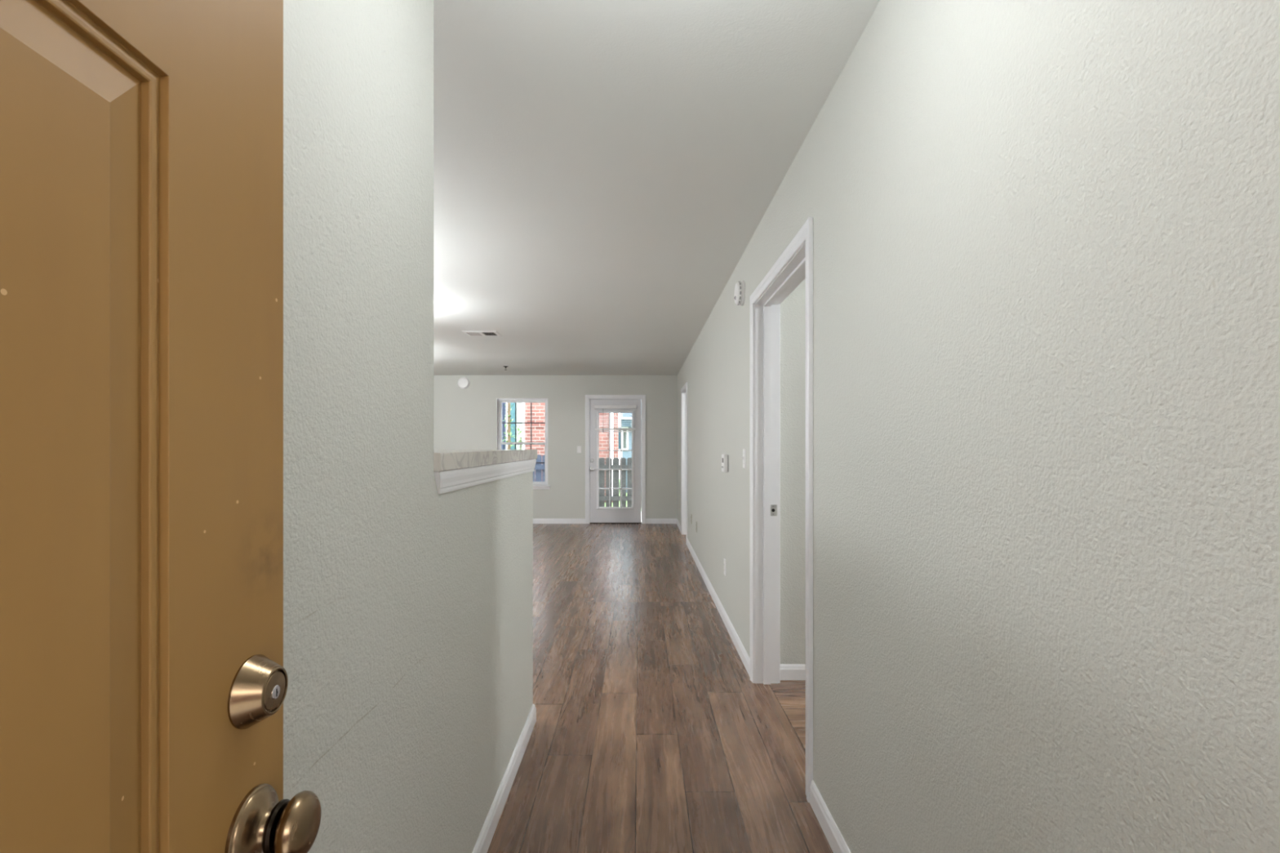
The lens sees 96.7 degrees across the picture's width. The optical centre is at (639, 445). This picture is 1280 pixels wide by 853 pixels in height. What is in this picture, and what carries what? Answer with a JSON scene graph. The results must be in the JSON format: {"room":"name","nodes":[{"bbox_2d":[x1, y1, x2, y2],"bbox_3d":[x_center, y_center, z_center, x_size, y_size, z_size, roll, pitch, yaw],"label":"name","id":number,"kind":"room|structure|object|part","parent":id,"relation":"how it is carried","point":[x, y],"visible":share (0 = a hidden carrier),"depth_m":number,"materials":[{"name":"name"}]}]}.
{"room":"apartment entry hallway","nodes":[
{"label":"apartment entry hallway","id":0,"kind":"room"},
{"bbox_2d":[283,0,533,852],"bbox_3d":[-0.553,0.065,1.135,0.120,2.440,3.010,0,0,0],"label":"wall","id":1,"kind":"structure","parent":0,"point":[358,74],"depth_m":1.08,"materials":[{"name":"beige paint"}]},
{"bbox_2d":[433,458,536,493],"bbox_3d":[-0.486,0.091,2.006,0.014,0.056,1.282,0,0,0],"label":"trim","id":2,"kind":"structure","parent":1,"relation":"attached to","point":[448,481],"depth_m":1.70,"materials":[{"name":"white paint"}]},
{"bbox_2d":[433,448,537,471],"bbox_3d":[-0.686,0.040,2.014,0.418,0.045,1.296,0,0,0],"label":"ledge","id":3,"kind":"object","parent":1,"relation":"on","point":[446,460],"visible":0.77,"depth_m":1.72,"materials":[{"name":"beige laminate"}]},
{"bbox_2d":[471,704,536,852],"bbox_3d":[-0.546,1.244,1.141,0.133,0.083,3.023,0,0,0],"label":"baseboard","id":4,"kind":"structure","parent":1,"relation":"attached to","point":[484,840],"depth_m":2.04,"materials":[{"name":"white paint"}]},
{"bbox_2d":[433,375,677,518],"bbox_3d":[-0.700,0.065,9.420,8.000,2.440,0.140,0,0,0],"label":"wall","id":5,"kind":"structure","parent":0,"point":[466,418],"depth_m":9.35,"materials":[{"name":"beige paint"}]},
{"bbox_2d":[457,377,469,389],"bbox_3d":[-2.883,-1.026,9.327,0.196,0.196,0.046,0,0,0],"label":"fire alarm","id":6,"kind":"object","parent":5,"relation":"attached to","point":[463,382],"visible":1,"depth_m":9.31,"materials":[{"name":"white plastic"}]},
{"bbox_2d":[496,398,551,488],"bbox_3d":[-1.923,-0.028,9.396,0.935,1.495,0.157,0,0,0],"label":"window","id":7,"kind":"structure","parent":5,"relation":"in","point":[499,401],"depth_m":9.42,"materials":[{"name":"white paint"}]},
{"bbox_3d":[-1.923,0.287,9.430,0.767,0.680,0.024,0,0,0],"label":"sash","id":8,"kind":"part","parent":7,"relation":"part of","materials":[{"name":"white plastic"}]},
{"bbox_3d":[-1.923,-0.374,9.456,0.767,0.723,0.024,0,0,0],"label":"sash","id":9,"kind":"part","parent":7,"relation":"part of","materials":[{"name":"white plastic"}]},
{"bbox_2d":[502,402,545,442],"bbox_3d":[-1.923,-0.374,9.458,0.719,0.675,0.008,0,0,0],"label":"grille","id":10,"kind":"object","parent":7,"relation":"attached to","point":[515,422],"depth_m":9.45,"materials":[{"name":"grey metal"}]},
{"bbox_3d":[-1.923,0.670,9.371,0.935,0.023,0.107,0,0,0],"label":"sill","id":11,"kind":"part","parent":7,"relation":"part of","materials":[{"name":"white paint"}]},
{"bbox_2d":[577,445,581,453],"bbox_3d":[-0.987,0.065,9.341,0.070,0.115,0.019,0,0,0],"label":"light switch","id":12,"kind":"object","parent":5,"relation":"attached to","point":[579,447],"visible":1,"depth_m":9.35,"materials":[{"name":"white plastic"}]},
{"bbox_2d":[533,518,676,524],"bbox_3d":[-2.038,1.244,9.344,5.325,0.083,0.013,0,0,0],"label":"baseboard","id":13,"kind":"structure","parent":5,"relation":"attached to","point":[535,521],"depth_m":9.34,"materials":[{"name":"white paint"}]},
{"bbox_2d":[585,395,645,524],"bbox_3d":[-0.390,0.227,9.396,0.994,2.117,0.188,0,0,0],"label":"door","id":14,"kind":"structure","parent":5,"relation":"in","point":[594,514],"depth_m":9.37,"materials":[{"name":"white paint"}]},
{"bbox_3d":[-0.393,0.240,9.361,0.617,1.623,0.013,0,0,0],"label":"lite frame","id":15,"kind":"part","parent":14,"relation":"part of","materials":[{"name":"white plastic"}]},
{"bbox_2d":[599,413,631,506],"bbox_3d":[-0.393,0.240,9.380,0.565,1.571,0.036,0,0,0],"label":"grille","id":16,"kind":"object","parent":14,"relation":"attached to","point":[609,431],"depth_m":9.36,"materials":[{"name":"white plastic"}]},
{"bbox_2d":[594,404,636,432],"bbox_3d":[-0.393,-0.436,9.334,0.695,0.453,0.039,0,0,0],"label":"window blind","id":17,"kind":"object","parent":14,"relation":"attached to","point":[596,406],"visible":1,"depth_m":9.33,"materials":[{"name":"white"}]},
{"bbox_3d":[-0.391,-0.266,9.338,0.679,0.034,0.025,0,0,0],"label":"rail","id":18,"kind":"part","parent":17,"relation":"part of","materials":[{"name":"white"}]},
{"bbox_2d":[433,0,879,375],"bbox_3d":[-0.700,-1.255,4.490,8.200,0.200,10.020,0,0,0],"label":"ceiling","id":19,"kind":"structure","parent":0,"point":[604,171],"depth_m":2.31,"materials":[{"name":"beige paint"}]},
{"bbox_2d":[462,330,502,336],"bbox_3d":[-1.617,-1.150,5.865,0.347,0.010,0.260,0,0,0],"label":"ceiling vent","id":20,"kind":"object","parent":19,"relation":"in","point":[471,333],"visible":1,"depth_m":5.83,"materials":[{"name":"white"}]},
{"bbox_2d":[487,524,833,852],"bbox_3d":[-2.050,1.285,4.465,5.500,0.001,9.970,0,0,0],"label":"floor","id":21,"kind":"structure","parent":0,"point":[651,733],"depth_m":2.61,"materials":[{"name":"wood"}]},
{"bbox_2d":[769,680,805,750],"bbox_3d":[2.050,1.285,4.465,2.700,0.001,9.970,0,0,0],"label":"floor","id":22,"kind":"structure","parent":0,"point":[790,694],"depth_m":2.85,"materials":[{"name":"wood"}]},
{"bbox_2d":[780,278,805,664],"bbox_3d":[2.025,0.065,3.185,2.550,2.440,0.120,0,0,0],"label":"wall","id":23,"kind":"structure","parent":0,"point":[793,308],"depth_m":3.12,"materials":[{"name":"beige paint"}]},
{"bbox_2d":[780,664,805,679],"bbox_3d":[2.034,1.244,3.119,2.532,0.083,0.013,0,0,0],"label":"baseboard","id":24,"kind":"structure","parent":23,"relation":"attached to","point":[788,672],"depth_m":3.11,"materials":[{"name":"white paint"}]},
{"bbox_2d":[677,0,1279,852],"bbox_3d":[0.688,0.065,4.490,0.125,2.440,9.720,0,0,0],"label":"wall","id":25,"kind":"structure","parent":0,"point":[1046,233],"depth_m":0.89,"materials":[{"name":"beige paint"}]},
{"bbox_2d":[680,382,687,544],"bbox_3d":[0.688,0.233,7.810,0.161,2.105,0.900,0,0,0],"label":"door frame","id":26,"kind":"structure","parent":25,"relation":"attached to","point":[684,389],"depth_m":8.20,"materials":[{"name":"white paint"}]},
{"bbox_2d":[721,453,728,472],"bbox_3d":[0.607,0.125,4.030,0.037,0.124,0.112,0,0,0],"label":"thermostat","id":27,"kind":"object","parent":25,"relation":"attached to","point":[724,457],"visible":1,"depth_m":3.98,"materials":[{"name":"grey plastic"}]},
{"bbox_2d":[724,558,725,576],"bbox_3d":[0.621,0.885,4.130,0.008,0.115,0.070,0,0,0],"label":"wall outlet","id":28,"kind":"object","parent":25,"relation":"attached to","point":[724,558],"visible":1,"depth_m":4.12,"materials":[{"name":"white plastic"}]},
{"bbox_2d":[733,280,745,305],"bbox_3d":[0.599,-0.915,3.420,0.052,0.144,0.144,0,0,0],"label":"smoke detector","id":29,"kind":"object","parent":25,"relation":"attached to","point":[740,287],"visible":1,"depth_m":3.37,"materials":[{"name":"white plastic"}]},
{"bbox_2d":[741,448,746,468],"bbox_3d":[0.616,0.077,3.370,0.019,0.115,0.070,0,0,0],"label":"light switch","id":30,"kind":"object","parent":25,"relation":"attached to","point":[744,457],"visible":1,"depth_m":3.36,"materials":[{"name":"white plastic"}]},
{"bbox_3d":[0.622,0.077,3.370,0.006,0.115,0.070,0,0,0],"label":"plate","id":31,"kind":"part","parent":30,"relation":"part of","materials":[{"name":"white plastic"}]},
{"bbox_2d":[676,518,850,852],"bbox_3d":[0.619,1.244,4.484,0.013,0.083,9.707,0,0,0],"label":"baseboard","id":32,"kind":"structure","parent":25,"relation":"attached to","point":[837,842],"depth_m":2.02,"materials":[{"name":"white paint"}]},
{"bbox_2d":[750,217,813,803],"bbox_3d":[0.688,0.233,2.587,0.161,2.105,1.085,0,0,0],"label":"door frame","id":33,"kind":"structure","parent":25,"relation":"attached to","point":[794,264],"depth_m":3.07,"materials":[{"name":"white paint"}]},
{"bbox_3d":[0.726,0.350,3.070,0.037,0.060,0.003,0,0,0],"label":"strike plate","id":34,"kind":"part","parent":33,"relation":"part of","materials":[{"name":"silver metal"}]},
{"bbox_3d":[0.759,0.233,2.587,0.018,2.105,1.085,0,0,0],"label":"casing","id":35,"kind":"part","parent":33,"relation":"part of","materials":[{"name":"white paint"}]},
{"bbox_3d":[-0.700,0.065,-0.440,8.000,2.440,0.140,0,0,0],"label":"wall","id":36,"kind":"structure","parent":0,"visible":0},
{"bbox_2d":[0,0,321,852],"bbox_3d":[-0.320,0.262,0.084,0.107,2.023,0.926,0,0,-3],"label":"door","id":37,"kind":"structure","parent":36,"relation":"in","point":[144,678],"depth_m":0.39,"materials":[{"name":"brown metal"}]},
{"bbox_3d":[-0.328,0.334,0.496,0.022,0.067,0.067,0,0,-3],"label":"knob","id":38,"kind":"part","parent":37,"relation":"part of","materials":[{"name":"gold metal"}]},
{"bbox_3d":[-0.319,0.214,0.497,0.003,0.032,0.032,0,0,-3],"label":"plate","id":39,"kind":"part","parent":37,"relation":"part of","materials":[{"name":"silver metal"}]},
{"label":"outside","id":40,"kind":"structure","parent":0,"visible":0},
{"bbox_2d":[604,479,641,511],"bbox_3d":[-2.000,1.445,17.950,24.000,0.080,12.100,0,0,0],"label":"ground","id":41,"kind":"structure","parent":40,"point":[619,479],"depth_m":14.24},
{"bbox_2d":[502,402,514,448],"bbox_3d":[-3.390,-0.755,14.785,0.373,4.320,0.386,0,0,-33],"label":"slender tree","id":42,"kind":"object","parent":41,"relation":"on","point":[509,433],"visible":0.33,"depth_m":14.77,"materials":[{"name":"green plant"}]},
{"bbox_2d":[502,402,522,448],"bbox_3d":[-7.440,-0.355,18.475,9.121,3.520,5.050,0,0,0],"label":"house","id":43,"kind":"structure","parent":41,"relation":"on","point":[519,405],"depth_m":16.00,"materials":[{"name":"blue"}]},
{"bbox_3d":[-3.770,-0.355,16.050,0.051,3.520,0.100,0,0,0],"label":"corner post","id":44,"kind":"part","parent":43,"relation":"part of","materials":[{"name":"white paint"}]},
{"bbox_2d":[511,425,522,448],"bbox_3d":[-3.152,0.435,14.880,0.614,1.940,0.398,0,0,0],"label":"shrub","id":45,"kind":"object","parent":41,"relation":"on","point":[518,430],"visible":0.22,"depth_m":14.87,"materials":[{"name":"green plant"}]},
{"bbox_2d":[522,402,618,502],"bbox_3d":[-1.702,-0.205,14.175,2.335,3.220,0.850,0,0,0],"label":"brick building","id":46,"kind":"structure","parent":41,"relation":"on","point":[538,408],"depth_m":14.00,"materials":[{"name":"red brick"}]},
{"bbox_2d":[618,400,641,492],"bbox_3d":[2.681,-0.355,19.350,6.638,3.520,5.300,0,0,0],"label":"house","id":47,"kind":"structure","parent":41,"relation":"on","point":[626,436],"depth_m":17.00,"materials":[{"name":"white plastic"}]},
{"bbox_2d":[618,426,620,449],"bbox_3d":[-0.584,-0.212,16.980,0.106,0.661,0.040,0,0,0],"label":"shutter","id":48,"kind":"object","parent":47,"relation":"hanging from","point":[619,427],"depth_m":16.96,"materials":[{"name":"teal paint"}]},
{"bbox_3d":[-0.431,-0.212,16.993,0.126,0.634,0.010,0,0,0],"label":"pane","id":49,"kind":"part","parent":47,"relation":"part of","materials":[{"name":"grey"}]},
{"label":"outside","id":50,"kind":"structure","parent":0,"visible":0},
{"bbox_3d":[-2.000,1.415,10.695,24.000,0.060,2.410,0,0,0],"label":"ground","id":51,"kind":"structure","parent":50,"visible":0},
{"bbox_2d":[533,454,544,481],"bbox_3d":[-3.445,0.798,11.534,4.310,1.213,0.148,0,0,0],"label":"picket fence","id":52,"kind":"object","parent":51,"relation":"on","point":[540,468],"visible":0.02,"depth_m":11.50,"materials":[{"name":"blue wood"}]},
{"bbox_3d":[-3.445,0.439,11.480,4.310,0.090,0.040,0,0,0],"label":"rail","id":53,"kind":"part","parent":52,"relation":"part of","materials":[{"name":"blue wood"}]},
{"bbox_2d":[599,457,641,506],"bbox_3d":[0.323,0.826,11.534,3.155,1.157,0.148,0,0,0],"label":"picket fence","id":54,"kind":"object","parent":51,"relation":"on","point":[615,498],"visible":0.08,"depth_m":11.50,"materials":[{"name":"grey wood"}]},
{"bbox_3d":[0.323,1.070,11.480,3.155,0.090,0.040,0,0,0],"label":"rail","id":55,"kind":"part","parent":54,"relation":"part of","materials":[{"name":"grey wood"}]},
{"bbox_3d":[0.323,0.439,11.480,3.155,0.090,0.040,0,0,0],"label":"rail","id":56,"kind":"part","parent":54,"relation":"part of","materials":[{"name":"grey wood"}]}
]}

